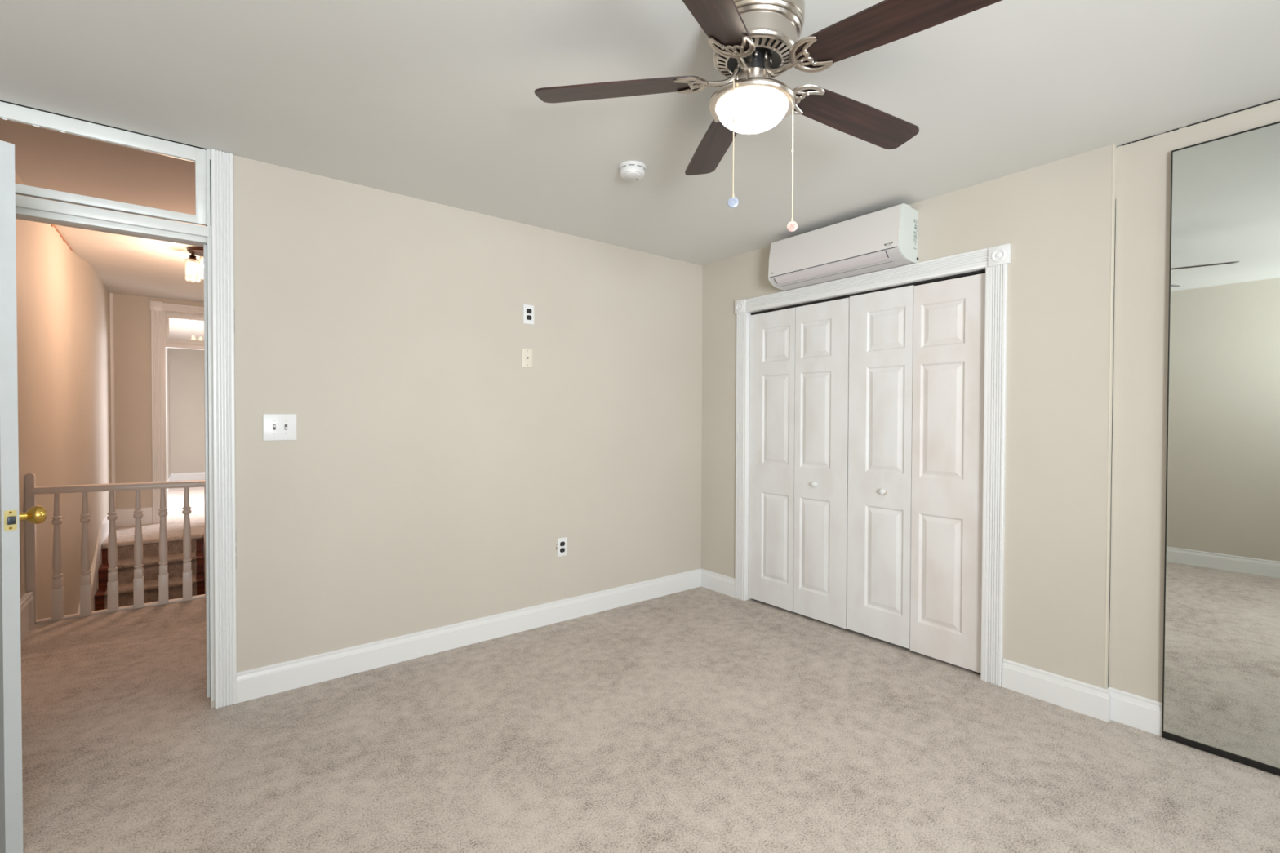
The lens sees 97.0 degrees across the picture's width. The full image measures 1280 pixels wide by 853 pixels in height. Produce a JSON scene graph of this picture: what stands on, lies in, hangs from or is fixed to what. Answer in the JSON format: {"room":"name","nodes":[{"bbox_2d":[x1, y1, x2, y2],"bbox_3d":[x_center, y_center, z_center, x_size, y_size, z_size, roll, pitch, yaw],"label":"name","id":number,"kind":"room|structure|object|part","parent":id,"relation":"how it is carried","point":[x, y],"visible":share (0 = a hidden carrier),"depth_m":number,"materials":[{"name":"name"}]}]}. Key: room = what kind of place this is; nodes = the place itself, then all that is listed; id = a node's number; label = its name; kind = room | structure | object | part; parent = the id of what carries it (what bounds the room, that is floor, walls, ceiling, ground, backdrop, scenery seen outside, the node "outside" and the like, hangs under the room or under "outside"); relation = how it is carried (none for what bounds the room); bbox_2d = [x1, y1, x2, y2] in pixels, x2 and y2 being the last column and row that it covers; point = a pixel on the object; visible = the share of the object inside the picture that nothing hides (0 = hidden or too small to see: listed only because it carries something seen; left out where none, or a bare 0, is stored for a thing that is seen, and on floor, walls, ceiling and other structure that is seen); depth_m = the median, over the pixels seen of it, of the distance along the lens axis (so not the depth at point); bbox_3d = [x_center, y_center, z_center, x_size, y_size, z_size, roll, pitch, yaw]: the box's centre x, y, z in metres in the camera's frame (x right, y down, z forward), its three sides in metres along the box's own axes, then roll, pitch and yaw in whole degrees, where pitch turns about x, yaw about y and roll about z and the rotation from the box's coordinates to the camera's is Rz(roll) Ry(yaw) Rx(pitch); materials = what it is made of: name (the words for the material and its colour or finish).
{"room":"empty bedroom","nodes":[
{"label":"empty bedroom","id":0,"kind":"room"},
{"bbox_2d":[14,172,111,619],"bbox_3d":[-4.433,1.050,4.291,0.160,5.110,5.710,0,1,-38],"label":"wall","id":1,"kind":"structure","parent":0,"point":[63,305],"depth_m":4.42,"materials":[{"name":"beige paint"}]},
{"bbox_2d":[20,591,34,641],"bbox_3d":[-3.190,1.128,2.773,0.032,0.205,1.785,0,1,-38],"label":"baseboard","id":2,"kind":"structure","parent":1,"relation":"attached to","point":[27,604],"depth_m":3.35,"materials":[{"name":"white wood"}]},
{"bbox_2d":[50,224,73,252],"bbox_3d":[-4.524,-1.486,4.417,0.004,0.042,1.768,0,1,-38],"label":"paint edge","id":3,"kind":"structure","parent":1,"relation":"attached to","point":[52,225],"depth_m":4.47,"materials":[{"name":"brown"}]},
{"bbox_2d":[76,522,102,613],"bbox_3d":[-4.815,1.972,4.880,0.075,1.952,2.276,0,1,-38],"label":"skirt board","id":4,"kind":"object","parent":1,"relation":"attached to","point":[96,563],"visible":0.24,"depth_m":5.41,"materials":[{"name":"white wood"}]},
{"bbox_2d":[0,119,206,341],"bbox_3d":[-5.065,-1.601,7.410,3.060,0.100,11.460,0,1,-38],"label":"ceiling","id":5,"kind":"structure","parent":0,"point":[45,158],"depth_m":3.59,"materials":[{"name":"paint"}]},
{"bbox_2d":[184,246,204,282],"bbox_3d":[-3.719,-1.378,4.863,0.302,0.264,0.300,0,1,-38],"label":"ceiling lamp","id":6,"kind":"object","parent":5,"relation":"attached to","point":[193,251],"visible":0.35,"depth_m":4.82,"materials":[{"name":"white glass"}]},
{"bbox_3d":[-3.839,-1.340,4.860,0.108,0.186,0.108,0,1,-38],"label":"lamp shade","id":7,"kind":"part","parent":6,"relation":"part of","materials":[{"name":"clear glass"}]},
{"bbox_2d":[188,253,197,274],"bbox_3d":[-3.839,-1.394,4.859,0.062,0.177,0.062,0,1,-38],"label":"bulb","id":8,"kind":"object","parent":6,"relation":"attached to","point":[192,268],"depth_m":4.84,"materials":[{"name":"white glass"}]},
{"bbox_3d":[-3.659,-1.338,4.788,0.108,0.186,0.108,0,1,-38],"label":"lamp shade","id":9,"kind":"part","parent":6,"relation":"part of","materials":[{"name":"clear glass"}]},
{"bbox_2d":[113,293,204,509],"bbox_3d":[-5.621,-0.142,7.046,1.600,2.810,0.120,0,1,-38],"label":"wall","id":10,"kind":"structure","parent":0,"point":[131,313],"depth_m":6.68,"materials":[{"name":"beige paint"}]},
{"bbox_2d":[109,293,115,509],"bbox_3d":[-6.133,-0.287,6.564,0.060,2.510,0.060,0,1,-38],"label":"trim","id":11,"kind":"structure","parent":10,"relation":"attached to","point":[112,323],"depth_m":6.55,"materials":[{"name":"white wood"}]},
{"bbox_2d":[149,300,204,524],"bbox_3d":[-5.492,-0.170,7.132,1.012,2.665,0.155,0,1,-38],"label":"door frame","id":12,"kind":"structure","parent":10,"relation":"attached to","point":[156,308],"depth_m":6.82,"materials":[{"name":"white wood"}]},
{"bbox_2d":[164,311,204,345],"bbox_3d":[-5.471,-1.211,7.105,0.758,0.386,0.030,0,1,-38],"label":"window","id":13,"kind":"structure","parent":10,"relation":"in","point":[168,314],"depth_m":6.96,"materials":[{"name":"white paint"}]},
{"bbox_2d":[165,347,204,479],"bbox_3d":[-6.657,-0.234,9.813,2.800,2.710,5.750,0,1,-38],"label":"wall","id":14,"kind":"structure","parent":0,"point":[184,368],"depth_m":11.35,"materials":[{"name":"beige paint"}]},
{"bbox_2d":[99,506,152,542],"bbox_3d":[-5.658,1.074,6.261,0.354,0.200,1.100,0,1,-38],"label":"baseboard","id":15,"kind":"structure","parent":14,"relation":"attached to","point":[125,516],"depth_m":6.65,"materials":[{"name":"white"}]},
{"bbox_2d":[167,471,204,492],"bbox_3d":[-6.649,1.040,9.841,2.470,0.160,5.450,0,1,-38],"label":"baseboard","id":16,"kind":"structure","parent":14,"relation":"attached to","point":[184,476],"depth_m":11.36,"materials":[{"name":"white wood"}]},
{"bbox_2d":[203,544,204,579],"bbox_3d":[-4.269,2.467,5.309,1.660,2.350,3.450,0,1,-38],"label":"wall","id":17,"kind":"structure","parent":0,"point":[203,544],"depth_m":5.92,"materials":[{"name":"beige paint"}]},
{"bbox_2d":[206,155,702,708],"bbox_3d":[-1.063,-0.148,3.203,4.120,2.860,0.140,0,1,-38],"label":"wall","id":18,"kind":"structure","parent":0,"point":[431,477],"depth_m":3.08,"materials":[{"name":"beige paint"}]},
{"bbox_2d":[0,140,46,852],"bbox_3d":[-2.149,0.215,1.763,0.795,2.043,0.177,1,1,22],"label":"door","id":19,"kind":"structure","parent":18,"relation":"in","point":[11,723],"depth_m":1.61,"materials":[{"name":"white paint"}]},
{"bbox_3d":[-1.792,0.267,1.611,0.002,0.057,0.025,1,1,28],"label":"latch plate","id":20,"kind":"part","parent":19,"relation":"part of","materials":[{"name":"gold metal"}]},
{"bbox_3d":[-1.823,0.266,1.688,0.064,0.064,0.071,1,1,28],"label":"knob","id":21,"kind":"part","parent":19,"relation":"part of","materials":[{"name":"gold metal"}]},
{"bbox_2d":[0,101,207,226],"bbox_3d":[-2.195,-1.038,2.236,0.774,0.324,0.038,0,1,-38],"label":"window","id":22,"kind":"structure","parent":18,"relation":"in","point":[8,112],"depth_m":2.28,"materials":[{"name":"white paint"}]},
{"bbox_2d":[0,100,211,226],"bbox_3d":[-2.221,-1.065,2.273,0.792,0.388,0.141,0,1,-38],"label":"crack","id":23,"kind":"structure","parent":18,"relation":"attached to","point":[0,100],"depth_m":2.30,"materials":[{"name":"black"}]},
{"bbox_2d":[15,194,209,247],"bbox_3d":[-2.223,-0.832,2.273,0.785,0.067,0.146,0,1,-38],"label":"bar","id":24,"kind":"object","parent":18,"relation":"attached to","point":[27,208],"visible":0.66,"depth_m":2.27,"materials":[{"name":"white paint"}]},
{"bbox_2d":[203,148,236,708],"bbox_3d":[-2.195,0.018,2.304,0.882,2.445,0.165,0,1,-38],"label":"door frame","id":25,"kind":"structure","parent":18,"relation":"attached to","point":[221,162],"depth_m":2.49,"materials":[{"name":"white wood"}]},
{"bbox_2d":[262,413,297,440],"bbox_3d":[-1.669,0.003,2.627,0.133,0.124,0.018,0,1,-38],"label":"light switch","id":26,"kind":"object","parent":18,"relation":"attached to","point":[276,427],"visible":1,"depth_m":2.63,"materials":[{"name":"white plastic"}]},
{"bbox_2d":[236,568,701,703],"bbox_3d":[-0.668,1.163,3.437,2.906,0.134,0.015,0,1,-38],"label":"baseboard","id":27,"kind":"structure","parent":18,"relation":"attached to","point":[260,682],"depth_m":3.09,"materials":[{"name":"white wood"}]},
{"bbox_2d":[521,348,532,367],"bbox_3d":[-0.676,-0.413,3.403,0.069,0.112,0.017,-1,1,-38],"label":"outlet","id":28,"kind":"object","parent":18,"relation":"attached to","point":[526,353],"visible":1,"depth_m":3.40,"materials":[{"name":"beige plastic"}]},
{"bbox_2d":[523,304,533,324],"bbox_3d":[-0.669,-0.675,3.409,0.071,0.116,0.009,-1,2,-38],"label":"electrical outlet","id":29,"kind":"object","parent":18,"relation":"attached to","point":[528,310],"visible":1,"depth_m":3.40,"materials":[{"name":"white plastic"}]},
{"bbox_2d":[526,308,531,313],"bbox_3d":[-0.668,-0.694,3.408,0.034,0.027,0.004,0,1,-38],"label":"receptacle","id":30,"kind":"object","parent":29,"relation":"attached to","point":[528,310],"depth_m":3.40,"materials":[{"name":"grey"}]},
{"bbox_2d":[526,315,531,319],"bbox_3d":[-0.668,-0.655,3.408,0.034,0.027,0.004,0,1,-38],"label":"receptacle","id":31,"kind":"object","parent":29,"relation":"attached to","point":[528,317],"depth_m":3.41,"materials":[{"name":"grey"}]},
{"bbox_2d":[555,537,567,556],"bbox_3d":[-0.493,0.761,3.572,0.076,0.116,0.009,1,0,-38],"label":"electrical outlet","id":32,"kind":"object","parent":18,"relation":"attached to","point":[562,548],"visible":1,"depth_m":3.57,"materials":[{"name":"white plastic"}]},
{"bbox_2d":[0,0,1279,266],"bbox_3d":[0.609,-1.252,1.102,4.160,0.150,5.200,0,1,-38],"label":"ceiling","id":33,"kind":"structure","parent":0,"point":[436,101],"depth_m":2.03,"materials":[{"name":"paint"}]},
{"bbox_2d":[618,160,645,181],"bbox_3d":[-0.035,-1.173,2.615,0.126,0.052,0.126,0,1,-38],"label":"smoke detector","id":34,"kind":"object","parent":33,"relation":"attached to","point":[632,171],"visible":1,"depth_m":2.58,"materials":[{"name":"white plastic"}]},
{"bbox_2d":[534,0,1002,231],"bbox_3d":[0.300,-0.873,1.581,1.245,0.644,1.190,1,1,28],"label":"ceiling fan","id":35,"kind":"object","parent":33,"relation":"hanging from","point":[753,42],"visible":1,"depth_m":1.55,"materials":[{"name":"brown wood"}]},
{"bbox_3d":[-0.063,-1.006,1.690,0.504,0.006,0.123,1,14,10],"label":"blade","id":36,"kind":"part","parent":35,"relation":"part of","materials":[{"name":"brown wood"}]},
{"bbox_3d":[0.268,-1.006,2.012,0.123,0.006,0.504,-10,2,-8],"label":"blade","id":37,"kind":"part","parent":35,"relation":"part of","materials":[{"name":"brown wood"}]},
{"bbox_3d":[0.141,-0.980,1.276,0.123,0.006,0.504,17,11,26],"label":"blade","id":38,"kind":"part","parent":35,"relation":"part of","materials":[{"name":"brown wood"}]},
{"bbox_3d":[0.241,-1.014,1.637,0.109,0.060,0.019,0,1,10],"label":"blade arm","id":39,"kind":"part","parent":35,"relation":"part of","materials":[{"name":"silver metal"}]},
{"bbox_3d":[0.249,-0.767,1.512,0.005,0.314,0.005,1,1,29],"label":"pull chain","id":40,"kind":"part","parent":35,"relation":"part of","materials":[{"name":"beige"}]},
{"bbox_3d":[0.284,-1.008,1.547,0.020,0.062,0.106,1,1,31],"label":"blade arm","id":41,"kind":"part","parent":35,"relation":"part of","materials":[{"name":"silver metal"}]},
{"bbox_3d":[0.321,-0.890,1.627,0.199,0.063,0.199,0,1,-38],"label":"lamp shade","id":42,"kind":"part","parent":35,"relation":"part of","materials":[{"name":"white glass"}]},
{"bbox_3d":[0.385,-1.005,1.561,0.019,0.065,0.104,-1,1,-44],"label":"blade arm","id":43,"kind":"part","parent":35,"relation":"part of","materials":[{"name":"silver metal"}]},
{"bbox_3d":[0.431,-0.747,1.597,0.005,0.343,0.005,1,1,29],"label":"pull chain","id":44,"kind":"part","parent":35,"relation":"part of","materials":[{"name":"beige"}]},
{"bbox_3d":[0.676,-0.979,1.797,0.504,0.006,0.123,3,-10,-26],"label":"blade","id":45,"kind":"part","parent":35,"relation":"part of","materials":[{"name":"brown wood"}]},
{"bbox_3d":[0.598,-0.963,1.342,0.504,0.006,0.123,8,-6,46],"label":"blade","id":46,"kind":"part","parent":35,"relation":"part of","materials":[{"name":"brown wood"}]},
{"bbox_2d":[20,486,1279,852],"bbox_3d":[-2.990,1.251,5.693,4.160,0.120,16.800,0,1,-38],"label":"floor","id":47,"kind":"structure","parent":0,"point":[700,719],"depth_m":2.16,"materials":[{"name":"beige carpet"}]},
{"bbox_2d":[25,472,205,624],"bbox_3d":[-3.201,0.749,3.935,1.462,0.932,0.057,0,1,-38],"label":"stair railing","id":48,"kind":"object","parent":47,"relation":"on","point":[31,490],"visible":0.61,"depth_m":3.70,"materials":[{"name":"beige paint"}]},
{"bbox_3d":[-3.758,0.753,3.493,0.040,0.932,0.044,0,1,-38],"label":"newel post","id":49,"kind":"part","parent":48,"relation":"part of","materials":[{"name":"beige paint"}]},
{"bbox_3d":[-3.188,0.402,3.937,1.435,0.066,0.054,0,1,-38],"label":"handrail","id":50,"kind":"part","parent":48,"relation":"part of","materials":[{"name":"beige paint"}]},
{"bbox_3d":[-3.191,1.207,3.953,1.430,0.014,0.052,0,1,-38],"label":"rail","id":51,"kind":"part","parent":48,"relation":"part of","materials":[{"name":"beige paint"}]},
{"bbox_3d":[-3.072,0.810,4.035,0.047,0.806,0.044,0,1,-38],"label":"newel post","id":52,"kind":"part","parent":48,"relation":"part of","materials":[{"name":"beige paint"}]},
{"bbox_2d":[94,533,204,610],"bbox_3d":[-4.440,1.957,5.119,0.812,1.534,2.264,0,1,-38],"label":"staircase","id":53,"kind":"structure","parent":47,"relation":"attached to","point":[126,562],"depth_m":5.74,"materials":[{"name":"beige carpet"}]},
{"bbox_2d":[1161,121,1279,776],"bbox_3d":[2.464,0.085,1.834,0.026,2.349,1.119,0,1,-38],"label":"mirror","id":54,"kind":"object","parent":47,"relation":"on","point":[1221,670],"visible":1,"depth_m":2.14,"materials":[{"name":"white mirror"}]},
{"bbox_2d":[701,99,1279,702],"bbox_3d":[2.106,0.032,2.367,0.140,2.443,5.100,0,1,-38],"label":"wall","id":55,"kind":"structure","parent":0,"point":[1055,217],"depth_m":2.50,"materials":[{"name":"beige paint"}]},
{"bbox_2d":[734,298,745,314],"bbox_3d":[0.709,-0.846,3.992,0.032,0.092,0.092,0,1,-38],"label":"trim","id":56,"kind":"structure","parent":55,"relation":"attached to","point":[740,305],"depth_m":3.98,"materials":[{"name":"white wood"}]},
{"bbox_2d":[748,297,849,628],"bbox_3d":[1.002,0.212,3.683,0.066,1.999,0.761,0,1,-38],"label":"door","id":57,"kind":"structure","parent":55,"relation":"in","point":[799,360],"depth_m":3.65,"materials":[{"name":"paint"}]},
{"bbox_3d":[1.091,0.362,3.547,0.036,0.033,0.033,0,1,-38],"label":"knob","id":58,"kind":"part","parent":57,"relation":"part of","materials":[{"name":"white paint"}]},
{"bbox_2d":[768,203,918,290],"bbox_3d":[1.149,-1.022,3.300,0.195,0.288,0.853,0,1,-38],"label":"air conditioner","id":59,"kind":"object","parent":55,"relation":"attached to","point":[886,238],"visible":1,"depth_m":3.17,"materials":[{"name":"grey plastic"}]},
{"bbox_2d":[913,218,917,249],"bbox_3d":[1.468,-1.024,3.015,0.034,0.157,0.002,0,1,-38],"label":"print","id":60,"kind":"object","parent":59,"relation":"attached to","point":[915,220],"depth_m":3.01,"materials":[{"name":"grey"}]},
{"bbox_2d":[751,269,985,315],"bbox_3d":[1.261,-0.782,3.391,0.032,0.014,1.520,0,1,-38],"label":"track","id":61,"kind":"object","parent":55,"relation":"attached to","point":[979,272],"visible":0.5,"depth_m":3.21,"materials":[{"name":"black metal"}]},
{"bbox_2d":[734,247,1007,686],"bbox_3d":[1.269,0.179,3.413,0.160,2.115,1.699,0,1,-38],"label":"door frame","id":62,"kind":"structure","parent":55,"relation":"attached to","point":[997,294],"depth_m":2.77,"materials":[{"name":"white wood"}]},
{"bbox_2d":[846,273,985,673],"bbox_3d":[1.476,0.223,3.081,0.066,2.001,0.760,0,1,-38],"label":"door","id":63,"kind":"structure","parent":55,"relation":"in","point":[917,353],"depth_m":3.05,"materials":[{"name":"paint"}]},
{"bbox_3d":[1.369,0.368,3.195,0.036,0.033,0.033,0,1,-38],"label":"knob","id":64,"kind":"part","parent":63,"relation":"part of","materials":[{"name":"white paint"}]},
{"bbox_2d":[701,568,1162,736],"bbox_3d":[1.291,1.171,3.315,0.050,0.134,2.632,0,1,-38],"label":"baseboard","id":65,"kind":"structure","parent":55,"relation":"attached to","point":[1131,709],"depth_m":2.49,"materials":[{"name":"white wood"}]},
{"bbox_2d":[987,243,1011,266],"bbox_3d":[1.720,-0.818,2.709,0.032,0.092,0.092,0,1,-38],"label":"trim","id":66,"kind":"structure","parent":55,"relation":"attached to","point":[1000,255],"depth_m":2.70,"materials":[{"name":"white wood"}]},
{"bbox_2d":[1104,143,1115,688],"bbox_3d":[2.003,-0.034,2.410,0.036,2.313,0.003,0,1,-38],"label":"trim","id":67,"kind":"structure","parent":55,"relation":"attached to","point":[1113,144],"depth_m":2.40,"materials":[{"name":"beige plastic"}]},
{"bbox_2d":[1107,199,1115,686],"bbox_3d":[2.018,0.078,2.420,0.001,2.090,0.002,0,1,-38],"label":"crack","id":68,"kind":"structure","parent":55,"relation":"attached to","point":[1115,199],"depth_m":2.42,"materials":[{"name":"black"}]},
{"bbox_2d":[1122,98,1279,145],"bbox_3d":[2.322,-1.180,2.024,0.002,0.004,0.925,0,1,-38],"label":"crack","id":69,"kind":"structure","parent":55,"relation":"attached to","point":[1277,99],"depth_m":2.17,"materials":[{"name":"black"}]}
]}

